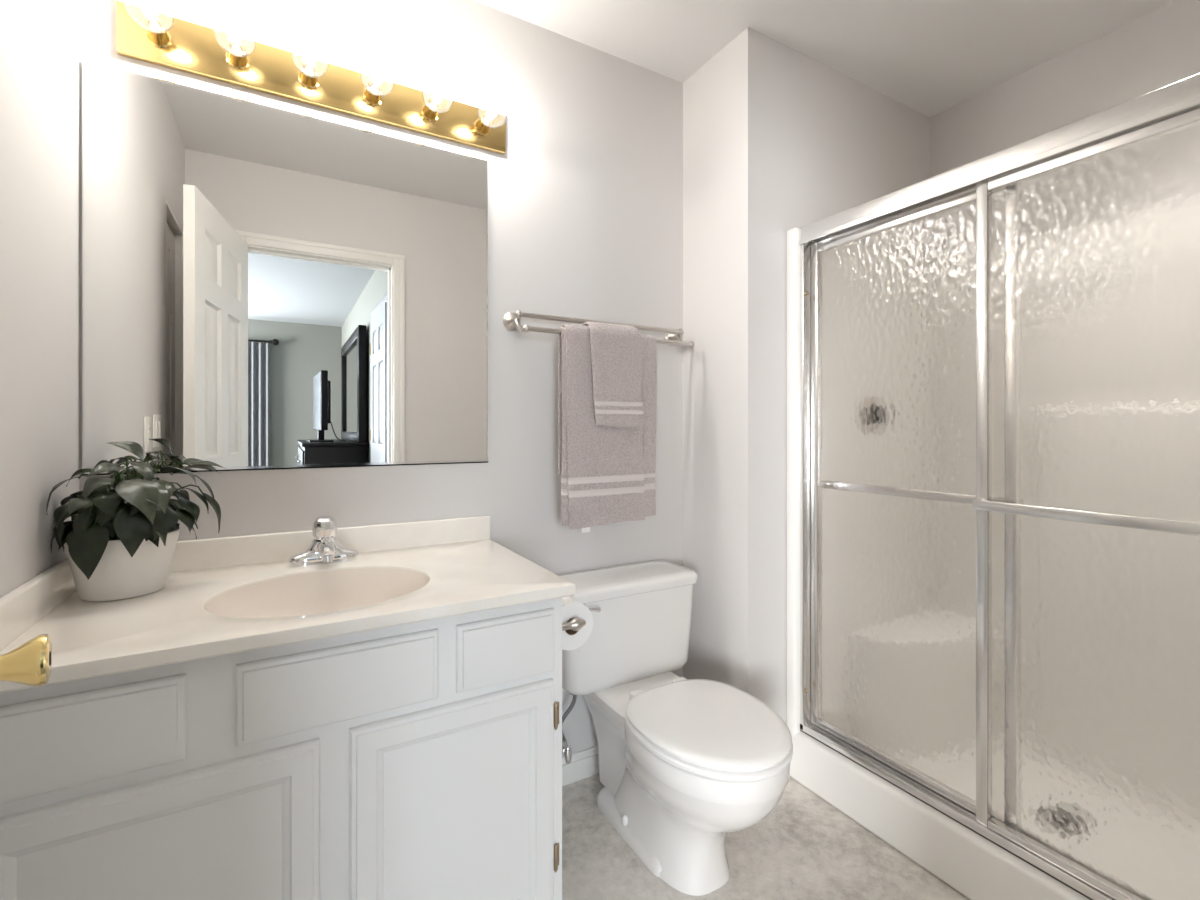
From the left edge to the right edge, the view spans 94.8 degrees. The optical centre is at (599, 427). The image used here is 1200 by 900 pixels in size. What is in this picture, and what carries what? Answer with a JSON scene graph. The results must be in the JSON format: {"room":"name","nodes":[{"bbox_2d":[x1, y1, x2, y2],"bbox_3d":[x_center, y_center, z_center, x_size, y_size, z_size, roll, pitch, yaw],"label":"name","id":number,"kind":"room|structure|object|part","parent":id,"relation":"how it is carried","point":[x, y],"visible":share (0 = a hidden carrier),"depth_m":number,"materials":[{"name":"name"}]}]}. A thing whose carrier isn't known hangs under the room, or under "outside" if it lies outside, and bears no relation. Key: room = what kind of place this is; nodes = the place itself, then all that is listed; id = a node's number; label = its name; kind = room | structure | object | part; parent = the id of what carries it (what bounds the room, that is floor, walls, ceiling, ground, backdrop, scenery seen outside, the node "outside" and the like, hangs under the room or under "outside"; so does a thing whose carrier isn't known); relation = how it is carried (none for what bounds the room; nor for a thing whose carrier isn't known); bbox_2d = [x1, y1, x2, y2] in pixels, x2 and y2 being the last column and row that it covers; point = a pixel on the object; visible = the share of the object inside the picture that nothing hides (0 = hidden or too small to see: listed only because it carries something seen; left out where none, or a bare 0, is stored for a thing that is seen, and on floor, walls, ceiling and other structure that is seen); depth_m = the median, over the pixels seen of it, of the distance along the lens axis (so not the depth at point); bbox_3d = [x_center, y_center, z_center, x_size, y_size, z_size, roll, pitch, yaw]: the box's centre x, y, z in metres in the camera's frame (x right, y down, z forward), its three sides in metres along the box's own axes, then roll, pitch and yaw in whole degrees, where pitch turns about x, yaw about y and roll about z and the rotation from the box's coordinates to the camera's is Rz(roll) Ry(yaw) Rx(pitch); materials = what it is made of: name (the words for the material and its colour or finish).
{"room":"bathroom","nodes":[
{"label":"bathroom","id":0,"kind":"room"},
{"bbox_2d":[0,634,51,685],"bbox_3d":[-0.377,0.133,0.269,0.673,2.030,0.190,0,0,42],"label":"door knob","id":1,"kind":"object","parent":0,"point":[30,663],"depth_m":0.49,"materials":[{"name":"gold metal"}]},
{"bbox_2d":[0,0,79,597],"bbox_3d":[-0.800,-0.060,0.520,0.100,2.440,1.540,0,0,-30],"label":"wall","id":2,"kind":"structure","parent":0,"point":[40,39],"depth_m":1.00,"materials":[{"name":"white paint"}]},
{"bbox_2d":[80,0,682,756],"bbox_3d":[-0.486,-0.060,1.648,1.773,2.440,0.100,0,0,-30],"label":"wall","id":3,"kind":"structure","parent":0,"point":[585,194],"depth_m":1.72,"materials":[{"name":"white paint"}]},
{"bbox_2d":[82,59,487,475],"bbox_3d":[-0.737,-0.351,1.438,0.918,0.912,0.011,0,0,-30],"label":"vanity mirror","id":4,"kind":"object","parent":3,"relation":"attached to","point":[264,287],"visible":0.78,"depth_m":1.38,"materials":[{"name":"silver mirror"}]},
{"bbox_2d":[116,1,505,154],"bbox_3d":[-0.674,-0.895,1.442,0.911,0.113,0.066,0,0,-30],"label":"vanity light","id":5,"kind":"object","parent":3,"relation":"attached to","point":[188,47],"visible":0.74,"depth_m":1.40,"materials":[{"name":"gold metal"}]},
{"bbox_2d":[125,0,173,33],"bbox_3d":[-0.969,-0.895,1.191,0.082,0.082,0.100,0,0,-30],"label":"globe bulb","id":6,"kind":"object","parent":5,"relation":"attached to","point":[150,11],"visible":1,"depth_m":1.19,"materials":[{"name":"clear glass"}]},
{"bbox_3d":[-0.983,-0.895,1.215,0.019,0.018,0.043,0,0,-30],"label":"stem","id":7,"kind":"part","parent":6,"relation":"part of","materials":[{"name":"white glass"}]},
{"bbox_2d":[144,16,170,47],"bbox_3d":[-1.000,-0.895,1.243,0.049,0.049,0.048,0,0,-30],"label":"socket","id":8,"kind":"object","parent":5,"relation":"attached to","point":[151,40],"depth_m":1.25,"materials":[{"name":"gold metal"}]},
{"bbox_2d":[213,13,255,56],"bbox_3d":[-0.837,-0.895,1.267,0.082,0.082,0.100,0,0,-30],"label":"globe bulb","id":9,"kind":"object","parent":5,"relation":"attached to","point":[234,35],"visible":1,"depth_m":1.26,"materials":[{"name":"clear glass"}]},
{"bbox_3d":[-0.851,-0.895,1.291,0.019,0.018,0.043,0,0,-30],"label":"stem","id":10,"kind":"part","parent":9,"relation":"part of","materials":[{"name":"white glass"}]},
{"bbox_2d":[226,40,249,68],"bbox_3d":[-0.868,-0.895,1.319,0.049,0.049,0.048,0,0,-30],"label":"socket","id":11,"kind":"object","parent":5,"relation":"attached to","point":[232,61],"depth_m":1.33,"materials":[{"name":"gold metal"}]},
{"bbox_2d":[298,61,318,88],"bbox_3d":[-0.736,-0.895,1.396,0.049,0.049,0.048,0,0,-30],"label":"socket","id":12,"kind":"object","parent":5,"relation":"attached to","point":[304,82],"depth_m":1.40,"materials":[{"name":"gold metal"}]},
{"bbox_2d":[291,37,328,77],"bbox_3d":[-0.705,-0.895,1.343,0.082,0.082,0.100,0,0,-30],"label":"globe bulb","id":13,"kind":"object","parent":5,"relation":"attached to","point":[310,58],"visible":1,"depth_m":1.34,"materials":[{"name":"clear glass"}]},
{"bbox_3d":[-0.719,-0.895,1.367,0.019,0.018,0.043,0,0,-30],"label":"stem","id":14,"kind":"part","parent":13,"relation":"part of","materials":[{"name":"white glass"}]},
{"bbox_2d":[363,80,381,105],"bbox_3d":[-0.604,-0.895,1.472,0.049,0.049,0.048,0,0,-30],"label":"socket","id":15,"kind":"object","parent":5,"relation":"attached to","point":[369,99],"depth_m":1.48,"materials":[{"name":"gold metal"}]},
{"bbox_2d":[360,59,394,95],"bbox_3d":[-0.573,-0.895,1.419,0.082,0.082,0.100,0,0,-30],"label":"globe bulb","id":16,"kind":"object","parent":5,"relation":"attached to","point":[377,78],"visible":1,"depth_m":1.41,"materials":[{"name":"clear glass"}]},
{"bbox_3d":[-0.587,-0.895,1.443,0.019,0.018,0.043,0,0,-30],"label":"stem","id":17,"kind":"part","parent":16,"relation":"part of","materials":[{"name":"white glass"}]},
{"bbox_2d":[421,98,439,121],"bbox_3d":[-0.472,-0.895,1.548,0.049,0.049,0.048,0,0,-30],"label":"socket","id":18,"kind":"object","parent":5,"relation":"attached to","point":[427,115],"depth_m":1.55,"materials":[{"name":"gold metal"}]},
{"bbox_2d":[422,78,453,112],"bbox_3d":[-0.441,-0.895,1.496,0.082,0.082,0.100,0,0,-30],"label":"globe bulb","id":19,"kind":"object","parent":5,"relation":"attached to","point":[437,96],"visible":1,"depth_m":1.49,"materials":[{"name":"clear glass"}]},
{"bbox_3d":[-0.455,-0.895,1.520,0.019,0.018,0.043,0,0,-30],"label":"stem","id":20,"kind":"part","parent":19,"relation":"part of","materials":[{"name":"white glass"}]},
{"bbox_2d":[474,113,492,135],"bbox_3d":[-0.340,-0.895,1.624,0.049,0.049,0.048,0,0,-30],"label":"socket","id":21,"kind":"object","parent":5,"relation":"attached to","point":[480,129],"depth_m":1.63,"materials":[{"name":"gold metal"}]},
{"bbox_2d":[478,95,506,127],"bbox_3d":[-0.309,-0.895,1.572,0.082,0.082,0.100,0,0,-30],"label":"globe bulb","id":22,"kind":"object","parent":5,"relation":"attached to","point":[491,111],"visible":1,"depth_m":1.56,"materials":[{"name":"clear glass"}]},
{"bbox_3d":[-0.323,-0.895,1.596,0.019,0.018,0.043,0,0,-30],"label":"stem","id":23,"kind":"part","parent":22,"relation":"part of","materials":[{"name":"white glass"}]},
{"bbox_2d":[169,515,489,572],"bbox_3d":[-0.726,0.300,1.439,0.908,0.073,0.019,0,0,-30],"label":"backsplash","id":24,"kind":"structure","parent":3,"relation":"attached to","point":[195,554],"depth_m":1.41,"materials":[{"name":"stone"}]},
{"bbox_2d":[562,693,576,763],"bbox_3d":[-0.116,0.914,1.737,0.056,0.248,0.113,0,0,-30],"label":"supply valve","id":25,"kind":"object","parent":3,"relation":"attached to","point":[566,750],"visible":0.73,"depth_m":1.71,"materials":[{"name":"silver metal"}]},
{"bbox_3d":[-0.100,1.010,1.709,0.026,0.056,0.024,0,0,-30],"label":"valve handle","id":26,"kind":"part","parent":25,"relation":"part of","materials":[{"name":"silver metal"}]},
{"bbox_2d":[562,746,598,785],"bbox_3d":[-0.016,1.116,1.854,0.754,0.088,0.013,0,0,-30],"label":"baseboard","id":27,"kind":"structure","parent":3,"relation":"attached to","point":[583,764],"depth_m":1.82,"materials":[{"name":"white paint"}]},
{"bbox_2d":[503,310,694,347],"bbox_3d":[0.024,-0.319,1.808,0.672,0.080,0.131,0,0,-30],"label":"towel bar","id":28,"kind":"object","parent":3,"relation":"attached to","point":[511,320],"visible":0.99,"depth_m":1.72,"materials":[{"name":"silver metal"}]},
{"bbox_3d":[0.021,-0.342,1.813,0.630,0.020,0.020,0,0,-30],"label":"rail","id":29,"kind":"part","parent":28,"relation":"part of","materials":[{"name":"silver metal"}]},
{"bbox_2d":[558,324,655,532],"bbox_3d":[0.030,0.001,1.748,0.348,0.634,0.054,0,0,-30],"label":"bath towel","id":30,"kind":"object","parent":28,"relation":"hanging from","point":[607,473],"visible":0.75,"depth_m":1.69,"materials":[{"name":"fabric"}]},
{"bbox_2d":[582,321,644,426],"bbox_3d":[0.041,-0.166,1.754,0.200,0.328,0.083,0,0,-30],"label":"hand towel","id":31,"kind":"object","parent":30,"relation":"on","point":[615,348],"visible":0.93,"depth_m":1.72,"materials":[{"name":"fabric"}]},
{"bbox_3d":[0.051,-0.290,1.762,0.630,0.020,0.020,0,0,-30],"label":"rail","id":32,"kind":"part","parent":28,"relation":"part of","materials":[{"name":"silver metal"}]},
{"bbox_2d":[562,773,969,899],"bbox_3d":[0.402,1.190,1.237,2.899,0.060,1.700,0,0,-30],"label":"floor","id":33,"kind":"structure","parent":0,"point":[806,848],"depth_m":1.47,"materials":[{"name":"tile"}]},
{"bbox_2d":[0,598,561,899],"bbox_3d":[-0.606,0.760,1.200,0.911,0.799,0.550,0,0,-30],"label":"vanity cabinet","id":34,"kind":"object","parent":33,"relation":"on","point":[422,760],"visible":0.9,"depth_m":0.94,"materials":[{"name":"white paint"}]},
{"bbox_3d":[-0.758,0.454,0.805,0.248,0.132,0.018,0,0,-30],"label":"drawer","id":35,"kind":"part","parent":34,"relation":"part of","materials":[{"name":"white paint"}]},
{"bbox_3d":[-0.676,0.787,0.852,0.436,0.489,0.018,0,0,-30],"label":"cabinet door","id":36,"kind":"part","parent":34,"relation":"part of","materials":[{"name":"white paint"}]},
{"bbox_2d":[0,515,575,692],"bbox_3d":[-0.596,0.364,1.198,0.929,0.200,0.567,0,0,-30],"label":"countertop","id":37,"kind":"structure","parent":34,"relation":"on","point":[220,596],"depth_m":1.13,"materials":[{"name":"stone"}]},
{"bbox_2d":[46,441,220,600],"bbox_3d":[-0.933,0.180,1.129,0.259,0.307,0.233,0,0,-30],"label":"potted plant","id":38,"kind":"object","parent":37,"relation":"on","point":[117,542],"visible":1,"depth_m":1.06,"materials":[{"name":"green plant"}]},
{"bbox_3d":[-0.993,0.156,1.085,0.041,0.148,0.038,0,0,-30],"label":"stem","id":39,"kind":"part","parent":38,"relation":"part of","materials":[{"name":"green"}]},
{"bbox_3d":[-0.945,0.169,1.071,0.007,0.123,0.064,0,0,-22],"label":"stem","id":40,"kind":"part","parent":38,"relation":"part of","materials":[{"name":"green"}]},
{"bbox_3d":[-0.947,0.159,1.086,0.035,0.144,0.072,0,0,-30],"label":"stem","id":41,"kind":"part","parent":38,"relation":"part of","materials":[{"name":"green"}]},
{"bbox_3d":[-0.966,0.273,1.121,0.181,0.121,0.181,0,0,-30],"label":"pot","id":42,"kind":"part","parent":38,"relation":"part of","materials":[{"name":"white ceramic"}]},
{"bbox_3d":[-0.951,0.144,1.117,0.014,0.173,0.013,0,0,-30],"label":"stem","id":43,"kind":"part","parent":38,"relation":"part of","materials":[{"name":"green plant"}]},
{"bbox_3d":[-0.900,0.175,1.150,0.006,0.110,0.120,0,0,45],"label":"stem","id":44,"kind":"part","parent":38,"relation":"part of","materials":[{"name":"green plant"}]},
{"bbox_2d":[205,568,428,617],"bbox_3d":[-0.574,0.402,1.158,0.416,0.124,0.344,0,0,-30],"label":"basin","id":45,"kind":"object","parent":37,"relation":"in","point":[315,591],"depth_m":1.27,"materials":[{"name":"beige ceramic"}]},
{"bbox_2d":[289,515,358,566],"bbox_3d":[-0.690,0.276,1.357,0.146,0.114,0.160,0,0,3],"label":"sink faucet","id":46,"kind":"object","parent":37,"relation":"on","point":[325,547],"visible":1,"depth_m":1.35,"materials":[{"name":"silver metal"}]},
{"bbox_3d":[-0.687,0.253,1.378,0.057,0.066,0.059,0,0,-30],"label":"handle","id":47,"kind":"part","parent":46,"relation":"part of","materials":[{"name":"silver metal"}]},
{"bbox_3d":[-0.659,0.296,1.329,0.042,0.049,0.115,0,0,-30],"label":"spout","id":48,"kind":"part","parent":46,"relation":"part of","materials":[{"name":"silver metal"}]},
{"bbox_3d":[-0.452,0.454,0.981,0.326,0.132,0.018,0,0,-30],"label":"drawer","id":49,"kind":"part","parent":34,"relation":"part of","materials":[{"name":"white paint"}]},
{"bbox_3d":[-0.273,0.785,1.085,0.400,0.493,0.018,0,0,-30],"label":"cabinet door","id":50,"kind":"part","parent":34,"relation":"part of","materials":[{"name":"white paint"}]},
{"bbox_3d":[-0.189,0.454,1.133,0.210,0.132,0.018,0,0,-30],"label":"drawer","id":51,"kind":"part","parent":34,"relation":"part of","materials":[{"name":"white paint"}]},
{"bbox_2d":[562,618,585,630],"bbox_3d":[-0.108,0.455,1.335,0.085,0.042,0.190,0,0,-30],"label":"toilet paper holder","id":52,"kind":"object","parent":34,"relation":"attached to","point":[575,624],"visible":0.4,"depth_m":1.27,"materials":[{"name":"silver metal"}]},
{"bbox_2d":[562,596,592,649],"bbox_3d":[-0.091,0.467,1.345,0.111,0.111,0.105,0,0,-30],"label":"toilet paper roll","id":53,"kind":"object","parent":52,"relation":"hanging from","point":[571,608],"visible":0.33,"depth_m":1.31,"materials":[{"name":"white paper"}]},
{"bbox_2d":[558,560,792,895],"bbox_3d":[0.200,0.814,1.543,0.498,0.692,0.747,0,0,-30],"label":"toilet","id":54,"kind":"object","parent":33,"relation":"on","point":[685,764],"visible":0.94,"depth_m":1.46,"materials":[{"name":"white ceramic"}]},
{"bbox_3d":[-0.029,0.521,1.595,0.061,0.028,0.023,0,0,-22],"label":"flush lever","id":55,"kind":"part","parent":54,"relation":"part of","materials":[{"name":"silver metal"}]},
{"bbox_3d":[0.067,0.648,1.773,0.472,0.280,0.192,0,0,-30],"label":"tank","id":56,"kind":"part","parent":54,"relation":"part of","materials":[{"name":"white ceramic"}]},
{"bbox_3d":[0.067,0.488,1.773,0.498,0.039,0.216,0,0,-30],"label":"tank lid","id":57,"kind":"part","parent":54,"relation":"part of","materials":[{"name":"white ceramic"}]},
{"bbox_3d":[0.281,0.763,1.403,0.374,0.017,0.422,0,0,-30],"label":"seat","id":58,"kind":"part","parent":54,"relation":"part of","materials":[{"name":"white plastic"}]},
{"bbox_3d":[0.280,0.743,1.404,0.368,0.021,0.422,0,0,-30],"label":"lid","id":59,"kind":"part","parent":54,"relation":"part of","materials":[{"name":"white plastic"}]},
{"bbox_2d":[786,227,1085,899],"bbox_3d":[1.289,0.249,1.536,0.855,1.822,1.206,0,0,-30],"label":"shower stall","id":60,"kind":"object","parent":33,"relation":"on","point":[974,867],"visible":0.09,"depth_m":1.61,"materials":[{"name":"white plastic"}]},
{"bbox_2d":[683,27,929,722],"bbox_3d":[0.852,-0.060,2.230,1.126,2.440,0.430,0,0,-30],"label":"wall","id":61,"kind":"structure","parent":0,"point":[777,140],"depth_m":1.86,"materials":[{"name":"white paint"}]},
{"bbox_2d":[798,73,1199,899],"bbox_3d":[0.963,0.171,1.347,0.075,1.658,1.119,0,0,-30],"label":"shower door frame","id":62,"kind":"object","parent":61,"relation":"attached to","point":[1183,94],"visible":0.77,"depth_m":1.48,"materials":[{"name":"silver metal"}]},
{"bbox_3d":[0.963,-0.630,1.347,0.075,0.056,1.119,0,0,-30],"label":"header rail","id":63,"kind":"part","parent":62,"relation":"part of","materials":[{"name":"silver metal"}]},
{"bbox_2d":[811,104,1199,899],"bbox_3d":[0.963,0.182,1.348,0.107,1.575,1.085,0,0,-30],"label":"door","id":64,"kind":"structure","parent":62,"relation":"in","point":[1086,504],"depth_m":1.27,"materials":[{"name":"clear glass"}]},
{"bbox_3d":[0.852,-0.590,1.570,0.022,0.030,0.536,0,0,-30],"label":"rail","id":65,"kind":"part","parent":64,"relation":"part of","materials":[{"name":"silver metal"}]},
{"bbox_3d":[0.852,0.960,1.570,0.022,0.020,0.536,0,0,-30],"label":"rail","id":66,"kind":"part","parent":64,"relation":"part of","materials":[{"name":"silver metal"}]},
{"bbox_3d":[1.079,0.960,1.118,0.022,0.020,0.520,0,0,-30],"label":"rail","id":67,"kind":"part","parent":64,"relation":"part of","materials":[{"name":"silver metal"}]},
{"bbox_3d":[1.079,-0.590,1.118,0.022,0.030,0.520,0,0,-30],"label":"rail","id":68,"kind":"part","parent":64,"relation":"part of","materials":[{"name":"silver metal"}]},
{"bbox_2d":[474,0,1173,116],"bbox_3d":[0.417,-1.320,1.211,2.899,0.080,1.760,0,0,-30],"label":"ceiling","id":69,"kind":"structure","parent":0,"point":[930,57],"depth_m":1.79,"materials":[{"name":"white paint"}]},
{"bbox_2d":[930,0,1199,176],"bbox_3d":[1.736,-0.060,1.724,0.100,2.440,1.330,0,0,-30],"label":"wall","id":70,"kind":"structure","parent":0,"point":[1160,48],"depth_m":1.86,"materials":[{"name":"white paint"}]}
]}

